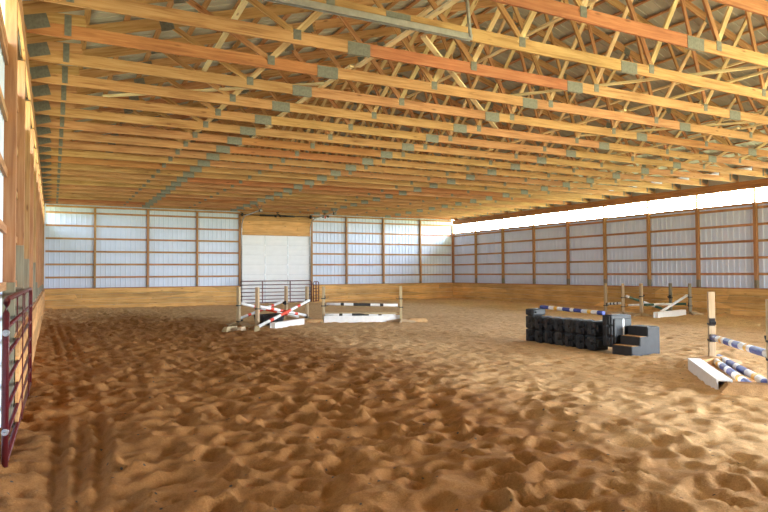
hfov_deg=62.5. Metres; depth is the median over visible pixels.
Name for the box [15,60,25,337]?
wall post
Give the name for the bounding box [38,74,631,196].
roof truss
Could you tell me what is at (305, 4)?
rail
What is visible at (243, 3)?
board
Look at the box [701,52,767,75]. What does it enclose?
board
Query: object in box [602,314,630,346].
block
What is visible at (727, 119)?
board
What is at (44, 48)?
roof truss
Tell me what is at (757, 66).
board
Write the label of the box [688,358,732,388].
box
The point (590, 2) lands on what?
board
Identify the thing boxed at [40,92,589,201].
roof truss
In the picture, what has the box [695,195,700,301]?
wall post
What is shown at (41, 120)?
roof truss
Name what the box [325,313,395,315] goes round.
pole
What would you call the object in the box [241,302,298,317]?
pole
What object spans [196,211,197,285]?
wall post
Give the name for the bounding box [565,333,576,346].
block
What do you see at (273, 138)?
roof truss
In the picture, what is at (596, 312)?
pole
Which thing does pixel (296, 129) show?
roof truss
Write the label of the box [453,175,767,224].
header board
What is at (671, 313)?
box
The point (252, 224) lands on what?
wall
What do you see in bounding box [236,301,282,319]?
pole
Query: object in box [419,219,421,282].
wall post
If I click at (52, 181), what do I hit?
roof truss
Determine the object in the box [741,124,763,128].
board
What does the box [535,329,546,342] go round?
block
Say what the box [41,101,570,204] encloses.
roof truss
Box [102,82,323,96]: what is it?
board
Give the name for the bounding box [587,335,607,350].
block
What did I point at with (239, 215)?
wall post
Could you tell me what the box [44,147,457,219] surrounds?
roof truss
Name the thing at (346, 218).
wall post
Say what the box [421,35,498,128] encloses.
board
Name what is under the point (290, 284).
gate
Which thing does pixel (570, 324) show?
block
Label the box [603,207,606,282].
wall post
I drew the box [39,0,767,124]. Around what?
roof truss
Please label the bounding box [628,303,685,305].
pole
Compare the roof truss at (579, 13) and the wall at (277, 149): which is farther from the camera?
the wall at (277, 149)
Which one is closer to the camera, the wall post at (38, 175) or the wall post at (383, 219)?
the wall post at (38, 175)
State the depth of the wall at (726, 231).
28.50 m
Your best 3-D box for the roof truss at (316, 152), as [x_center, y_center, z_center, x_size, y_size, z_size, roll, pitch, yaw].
[-5.085,-4.352,34.138,24.896,3.886,0.049,0,-2,-28]
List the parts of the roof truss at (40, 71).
gusset plate, gusset plate, gusset plate, gusset plate, gusset plate, gusset plate, gusset plate, gusset plate, gusset plate, gusset plate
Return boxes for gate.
[1,287,31,467]
[240,280,311,302]
[313,281,318,301]
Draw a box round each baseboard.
[14,288,44,423]
[44,286,239,309]
[312,282,452,301]
[453,282,767,316]
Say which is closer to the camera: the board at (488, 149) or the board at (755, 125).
the board at (755, 125)
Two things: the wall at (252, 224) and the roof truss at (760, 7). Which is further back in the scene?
the wall at (252, 224)
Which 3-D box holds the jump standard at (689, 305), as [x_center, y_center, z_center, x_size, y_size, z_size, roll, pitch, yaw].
[11.970,1.712,24.747,0.736,1.280,0.736,1,-2,-36]
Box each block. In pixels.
[526,308,544,315]
[526,315,541,328]
[526,328,536,340]
[535,316,551,329]
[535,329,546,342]
[544,317,562,330]
[545,331,556,343]
[554,317,572,331]
[555,332,566,345]
[565,318,583,332]
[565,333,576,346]
[576,319,595,334]
[576,334,589,348]
[587,320,602,335]
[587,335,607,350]
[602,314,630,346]
[612,325,659,355]
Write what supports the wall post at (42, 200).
attached to the wall at (4, 59)
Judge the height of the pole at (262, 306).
0.556 m
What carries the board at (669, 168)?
on the roof truss at (41, 120)
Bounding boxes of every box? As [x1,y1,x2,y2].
[270,318,303,327]
[324,315,399,322]
[653,309,685,317]
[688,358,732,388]
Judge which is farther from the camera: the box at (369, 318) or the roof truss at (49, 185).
the roof truss at (49, 185)
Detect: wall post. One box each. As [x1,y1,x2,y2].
[1,0,17,427]
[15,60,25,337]
[24,101,30,320]
[29,129,33,308]
[33,148,36,301]
[35,164,38,303]
[37,175,39,295]
[39,185,40,293]
[40,193,41,291]
[41,200,42,290]
[42,206,43,289]
[43,211,44,287]
[94,207,95,287]
[146,209,148,303]
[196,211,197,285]
[238,212,240,285]
[311,215,312,294]
[345,217,347,283]
[382,218,384,288]
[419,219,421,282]
[452,225,454,281]
[474,223,476,282]
[501,219,504,293]
[532,216,535,283]
[566,211,569,301]
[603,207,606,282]
[646,201,651,299]
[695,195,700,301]
[752,188,758,296]
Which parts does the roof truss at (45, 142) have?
gusset plate, gusset plate, gusset plate, gusset plate, gusset plate, gusset plate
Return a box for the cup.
[707,318,715,325]
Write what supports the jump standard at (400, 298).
on the floor
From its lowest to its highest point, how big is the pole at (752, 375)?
0.114 m
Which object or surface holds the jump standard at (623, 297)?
on the floor
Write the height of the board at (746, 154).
0.038 m
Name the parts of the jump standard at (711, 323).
upright post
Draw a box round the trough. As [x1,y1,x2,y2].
[254,313,283,325]
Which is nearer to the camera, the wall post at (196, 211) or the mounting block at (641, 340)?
the mounting block at (641, 340)
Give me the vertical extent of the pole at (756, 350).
0.113 m
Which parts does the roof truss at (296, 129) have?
gusset plate, gusset plate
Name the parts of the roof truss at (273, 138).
gusset plate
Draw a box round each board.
[0,0,44,210]
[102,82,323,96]
[202,0,247,71]
[221,326,237,331]
[228,125,271,153]
[236,326,246,330]
[254,325,259,331]
[265,64,353,125]
[306,319,323,322]
[325,312,398,313]
[356,0,459,67]
[406,36,528,97]
[408,318,428,321]
[417,0,444,16]
[418,149,492,169]
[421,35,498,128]
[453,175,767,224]
[489,109,626,149]
[509,65,767,95]
[512,160,593,177]
[526,0,599,35]
[554,83,679,120]
[580,121,752,136]
[585,168,671,183]
[590,127,739,159]
[628,69,767,110]
[671,154,750,168]
[674,356,721,368]
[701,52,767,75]
[701,110,767,124]
[718,381,767,396]
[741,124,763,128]
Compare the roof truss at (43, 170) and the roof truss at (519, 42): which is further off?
the roof truss at (43, 170)
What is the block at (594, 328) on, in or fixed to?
on the block at (594, 343)
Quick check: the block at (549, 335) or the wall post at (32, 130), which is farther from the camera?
the block at (549, 335)
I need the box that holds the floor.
[0,297,767,511]
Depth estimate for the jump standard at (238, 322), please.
20.82 m
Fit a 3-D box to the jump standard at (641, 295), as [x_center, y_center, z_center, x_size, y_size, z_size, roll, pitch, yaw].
[9.813,1.698,24.125,0.736,1.300,0.736,-1,-2,9]
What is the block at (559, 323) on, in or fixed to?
on the block at (559, 336)
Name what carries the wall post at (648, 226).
attached to the wall at (726, 231)
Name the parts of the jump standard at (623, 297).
upright post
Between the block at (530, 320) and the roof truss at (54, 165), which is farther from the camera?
the roof truss at (54, 165)
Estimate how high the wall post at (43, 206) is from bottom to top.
5.000 m
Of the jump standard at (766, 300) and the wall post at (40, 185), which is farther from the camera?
the wall post at (40, 185)
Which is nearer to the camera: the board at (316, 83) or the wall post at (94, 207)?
the board at (316, 83)
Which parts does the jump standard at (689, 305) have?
upright post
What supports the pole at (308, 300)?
on the floor
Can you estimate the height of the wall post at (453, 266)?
5.010 m
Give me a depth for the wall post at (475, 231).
38.81 m
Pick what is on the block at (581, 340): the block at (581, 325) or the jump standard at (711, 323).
the block at (581, 325)
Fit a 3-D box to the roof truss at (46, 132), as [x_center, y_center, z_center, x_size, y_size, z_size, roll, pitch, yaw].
[1.877,-4.747,20.857,24.896,3.886,0.049,0,-2,-28]
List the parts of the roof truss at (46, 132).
gusset plate, gusset plate, gusset plate, gusset plate, gusset plate, gusset plate, gusset plate, gusset plate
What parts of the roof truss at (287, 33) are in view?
gusset plate, gusset plate, gusset plate, gusset plate, gusset plate, gusset plate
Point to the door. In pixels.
(266, 258)
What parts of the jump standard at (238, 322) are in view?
upright post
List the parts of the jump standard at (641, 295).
upright post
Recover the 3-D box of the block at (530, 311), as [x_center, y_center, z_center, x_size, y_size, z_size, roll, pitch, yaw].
[3.756,1.384,15.682,0.456,0.170,0.400,0,-2,-26]
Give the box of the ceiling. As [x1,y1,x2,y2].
[22,0,767,196]
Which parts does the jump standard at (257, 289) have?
upright post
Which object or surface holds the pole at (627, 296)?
on the jump standard at (623, 297)
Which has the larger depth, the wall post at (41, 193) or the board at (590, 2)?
the wall post at (41, 193)
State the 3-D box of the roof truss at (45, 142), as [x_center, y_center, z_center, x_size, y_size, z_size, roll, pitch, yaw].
[1.297,-4.714,21.963,24.896,3.886,0.049,0,-2,-28]
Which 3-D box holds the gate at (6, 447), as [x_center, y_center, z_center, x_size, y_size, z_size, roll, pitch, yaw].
[-4.267,1.141,7.434,0.069,1.465,4.625,0,-2,-27]
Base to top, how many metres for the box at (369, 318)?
0.230 m
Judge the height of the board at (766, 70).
0.038 m
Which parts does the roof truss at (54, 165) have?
gusset plate, gusset plate, gusset plate, gusset plate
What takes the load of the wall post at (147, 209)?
attached to the wall at (121, 232)
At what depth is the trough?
20.86 m
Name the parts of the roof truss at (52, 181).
gusset plate, gusset plate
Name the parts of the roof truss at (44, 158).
gusset plate, gusset plate, gusset plate, gusset plate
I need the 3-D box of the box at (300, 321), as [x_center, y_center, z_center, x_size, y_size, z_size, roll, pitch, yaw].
[-3.083,2.170,20.276,0.181,0.200,1.988,-1,-2,19]
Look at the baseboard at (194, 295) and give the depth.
32.04 m
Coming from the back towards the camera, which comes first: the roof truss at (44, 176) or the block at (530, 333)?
the roof truss at (44, 176)
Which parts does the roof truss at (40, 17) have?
gusset plate, gusset plate, gusset plate, gusset plate, gusset plate, gusset plate, gusset plate, gusset plate, gusset plate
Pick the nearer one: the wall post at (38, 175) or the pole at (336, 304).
the wall post at (38, 175)
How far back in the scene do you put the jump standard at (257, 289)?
19.76 m
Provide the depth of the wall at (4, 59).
6.60 m
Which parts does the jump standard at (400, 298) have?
upright post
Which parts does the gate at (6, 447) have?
rail, rail, rail, rail, rail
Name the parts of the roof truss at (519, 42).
gusset plate, gusset plate, gusset plate, gusset plate, gusset plate, gusset plate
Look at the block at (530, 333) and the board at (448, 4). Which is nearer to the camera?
the board at (448, 4)
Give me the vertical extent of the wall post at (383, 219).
5.307 m
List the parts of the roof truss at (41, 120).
gusset plate, gusset plate, gusset plate, gusset plate, gusset plate, gusset plate, gusset plate, gusset plate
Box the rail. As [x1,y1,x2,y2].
[263,0,472,41]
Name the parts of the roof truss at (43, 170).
gusset plate, gusset plate, gusset plate, gusset plate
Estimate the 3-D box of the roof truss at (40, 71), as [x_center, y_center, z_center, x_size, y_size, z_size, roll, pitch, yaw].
[4.198,-4.878,16.430,24.896,3.886,0.049,0,-2,-28]
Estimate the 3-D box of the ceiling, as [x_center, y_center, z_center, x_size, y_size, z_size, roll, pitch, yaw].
[2.738,-4.988,19.219,24.844,3.699,38.228,0,-2,-28]
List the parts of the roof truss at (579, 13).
gusset plate, gusset plate, gusset plate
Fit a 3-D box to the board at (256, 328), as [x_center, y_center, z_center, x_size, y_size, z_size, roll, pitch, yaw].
[-3.805,2.179,18.971,0.200,0.160,0.550,0,-2,-13]
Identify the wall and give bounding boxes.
[0,3,18,427]
[44,204,452,305]
[174,149,347,181]
[241,212,310,235]
[454,201,767,311]
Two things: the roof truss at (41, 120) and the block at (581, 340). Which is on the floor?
the block at (581, 340)
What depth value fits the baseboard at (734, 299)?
29.07 m
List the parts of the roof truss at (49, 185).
gusset plate, gusset plate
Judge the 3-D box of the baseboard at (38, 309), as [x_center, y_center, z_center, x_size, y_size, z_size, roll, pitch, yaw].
[-10.132,1.754,18.480,0.138,1.111,26.220,0,-2,-28]
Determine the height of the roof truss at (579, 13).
3.886 m
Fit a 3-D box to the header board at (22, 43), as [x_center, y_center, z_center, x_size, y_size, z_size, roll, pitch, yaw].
[-7.884,-2.976,13.474,0.795,0.640,37.420,0,-2,-28]
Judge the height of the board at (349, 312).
0.060 m
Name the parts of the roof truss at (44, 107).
gusset plate, gusset plate, gusset plate, gusset plate, gusset plate, gusset plate, gusset plate, gusset plate, gusset plate, gusset plate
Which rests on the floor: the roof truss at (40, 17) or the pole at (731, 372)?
the pole at (731, 372)
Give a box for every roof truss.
[18,0,767,142]
[21,0,767,156]
[27,10,767,177]
[29,0,767,167]
[31,41,708,185]
[33,26,738,181]
[34,64,654,193]
[36,53,680,189]
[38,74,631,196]
[38,107,553,206]
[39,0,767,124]
[39,85,609,199]
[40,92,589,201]
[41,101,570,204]
[42,116,537,208]
[42,119,521,211]
[43,128,507,212]
[43,130,493,214]
[44,138,481,216]
[44,146,469,218]
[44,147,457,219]
[311,0,767,100]
[490,0,767,66]
[711,0,767,16]
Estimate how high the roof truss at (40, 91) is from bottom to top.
3.886 m
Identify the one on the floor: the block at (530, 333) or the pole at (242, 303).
the block at (530, 333)
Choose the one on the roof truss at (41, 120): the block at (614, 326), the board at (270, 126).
the board at (270, 126)
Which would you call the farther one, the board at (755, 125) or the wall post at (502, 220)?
the wall post at (502, 220)
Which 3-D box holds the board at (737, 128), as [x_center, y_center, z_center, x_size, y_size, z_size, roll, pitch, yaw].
[7.748,-3.137,18.013,0.089,0.038,4.900,0,-2,-28]
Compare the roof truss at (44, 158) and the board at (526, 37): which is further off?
the roof truss at (44, 158)
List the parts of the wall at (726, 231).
sill, sill, sill, sill, sill, sill, sill, sill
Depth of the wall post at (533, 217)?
34.13 m
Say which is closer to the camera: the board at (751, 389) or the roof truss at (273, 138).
the board at (751, 389)
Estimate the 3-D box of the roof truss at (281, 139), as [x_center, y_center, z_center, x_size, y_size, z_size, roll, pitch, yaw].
[-4.505,-4.385,33.031,24.896,3.886,0.049,0,-2,-28]
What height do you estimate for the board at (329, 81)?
0.038 m
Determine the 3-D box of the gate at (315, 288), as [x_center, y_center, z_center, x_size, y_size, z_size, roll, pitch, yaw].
[-3.802,1.976,35.399,0.068,1.145,0.600,-1,-2,27]
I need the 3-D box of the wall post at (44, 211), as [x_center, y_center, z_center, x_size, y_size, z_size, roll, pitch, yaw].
[-16.293,0.345,30.178,0.130,5.010,0.130,0,-2,-28]
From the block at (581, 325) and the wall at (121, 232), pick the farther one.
the wall at (121, 232)
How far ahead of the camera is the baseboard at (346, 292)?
38.53 m
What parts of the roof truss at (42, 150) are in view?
gusset plate, gusset plate, gusset plate, gusset plate, gusset plate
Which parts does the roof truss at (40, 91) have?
gusset plate, gusset plate, gusset plate, gusset plate, gusset plate, gusset plate, gusset plate, gusset plate, gusset plate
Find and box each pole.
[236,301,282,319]
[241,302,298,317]
[259,299,309,326]
[260,305,306,316]
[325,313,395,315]
[326,303,397,306]
[540,305,604,314]
[608,302,620,304]
[625,295,669,310]
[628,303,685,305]
[644,303,661,305]
[660,294,687,310]
[709,334,766,357]
[714,358,750,381]
[716,354,766,382]
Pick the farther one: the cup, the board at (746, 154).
the board at (746, 154)
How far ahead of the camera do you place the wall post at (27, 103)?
11.04 m
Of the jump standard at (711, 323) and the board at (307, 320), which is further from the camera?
the board at (307, 320)
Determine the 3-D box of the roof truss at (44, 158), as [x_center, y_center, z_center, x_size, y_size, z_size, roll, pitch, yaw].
[0.137,-4.648,24.177,24.896,3.886,0.049,0,-2,-28]
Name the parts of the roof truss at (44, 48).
gusset plate, gusset plate, gusset plate, gusset plate, gusset plate, gusset plate, gusset plate, gusset plate, gusset plate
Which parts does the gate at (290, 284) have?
rail, rail, rail, rail, rail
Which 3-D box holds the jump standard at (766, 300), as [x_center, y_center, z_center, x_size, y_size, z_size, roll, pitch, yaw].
[5.281,1.275,8.633,0.126,1.370,0.269,-1,-2,15]
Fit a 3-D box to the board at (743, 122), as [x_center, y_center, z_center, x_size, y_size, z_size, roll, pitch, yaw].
[8.042,-3.282,15.947,6.096,0.038,0.090,-1,-2,21]
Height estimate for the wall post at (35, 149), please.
5.000 m
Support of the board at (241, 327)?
on the floor
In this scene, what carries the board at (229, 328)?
on the floor
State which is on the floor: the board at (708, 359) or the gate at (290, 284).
the board at (708, 359)
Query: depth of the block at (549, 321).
14.94 m
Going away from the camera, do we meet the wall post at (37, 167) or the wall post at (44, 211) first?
the wall post at (37, 167)
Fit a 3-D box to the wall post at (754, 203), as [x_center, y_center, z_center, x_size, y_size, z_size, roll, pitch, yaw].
[13.757,-0.005,23.385,0.120,5.000,0.120,0,-2,-28]
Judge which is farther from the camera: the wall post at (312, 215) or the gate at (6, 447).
the wall post at (312, 215)
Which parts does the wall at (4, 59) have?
sill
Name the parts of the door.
weather panel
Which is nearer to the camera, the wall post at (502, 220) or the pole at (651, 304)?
the pole at (651, 304)
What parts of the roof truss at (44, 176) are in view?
gusset plate, gusset plate, gusset plate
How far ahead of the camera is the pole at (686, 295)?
24.25 m
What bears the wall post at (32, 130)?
attached to the wall at (4, 59)
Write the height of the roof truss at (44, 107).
3.886 m
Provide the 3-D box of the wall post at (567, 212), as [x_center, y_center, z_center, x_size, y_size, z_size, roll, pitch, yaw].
[9.287,0.248,31.911,0.120,5.000,0.120,0,-2,-28]
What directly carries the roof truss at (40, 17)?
attached to the ceiling
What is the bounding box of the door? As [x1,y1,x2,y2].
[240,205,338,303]
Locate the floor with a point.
(127, 409)
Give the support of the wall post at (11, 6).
attached to the wall at (4, 59)
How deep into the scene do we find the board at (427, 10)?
10.84 m
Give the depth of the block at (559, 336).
14.60 m
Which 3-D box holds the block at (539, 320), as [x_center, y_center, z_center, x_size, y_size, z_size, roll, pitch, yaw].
[3.898,1.622,15.390,0.456,0.320,0.347,0,-2,-26]
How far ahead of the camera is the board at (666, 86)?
16.90 m
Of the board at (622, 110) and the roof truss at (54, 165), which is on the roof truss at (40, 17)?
the board at (622, 110)
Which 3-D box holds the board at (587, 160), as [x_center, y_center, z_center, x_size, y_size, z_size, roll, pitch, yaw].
[5.553,-3.007,22.416,0.089,0.038,4.900,0,-2,-28]

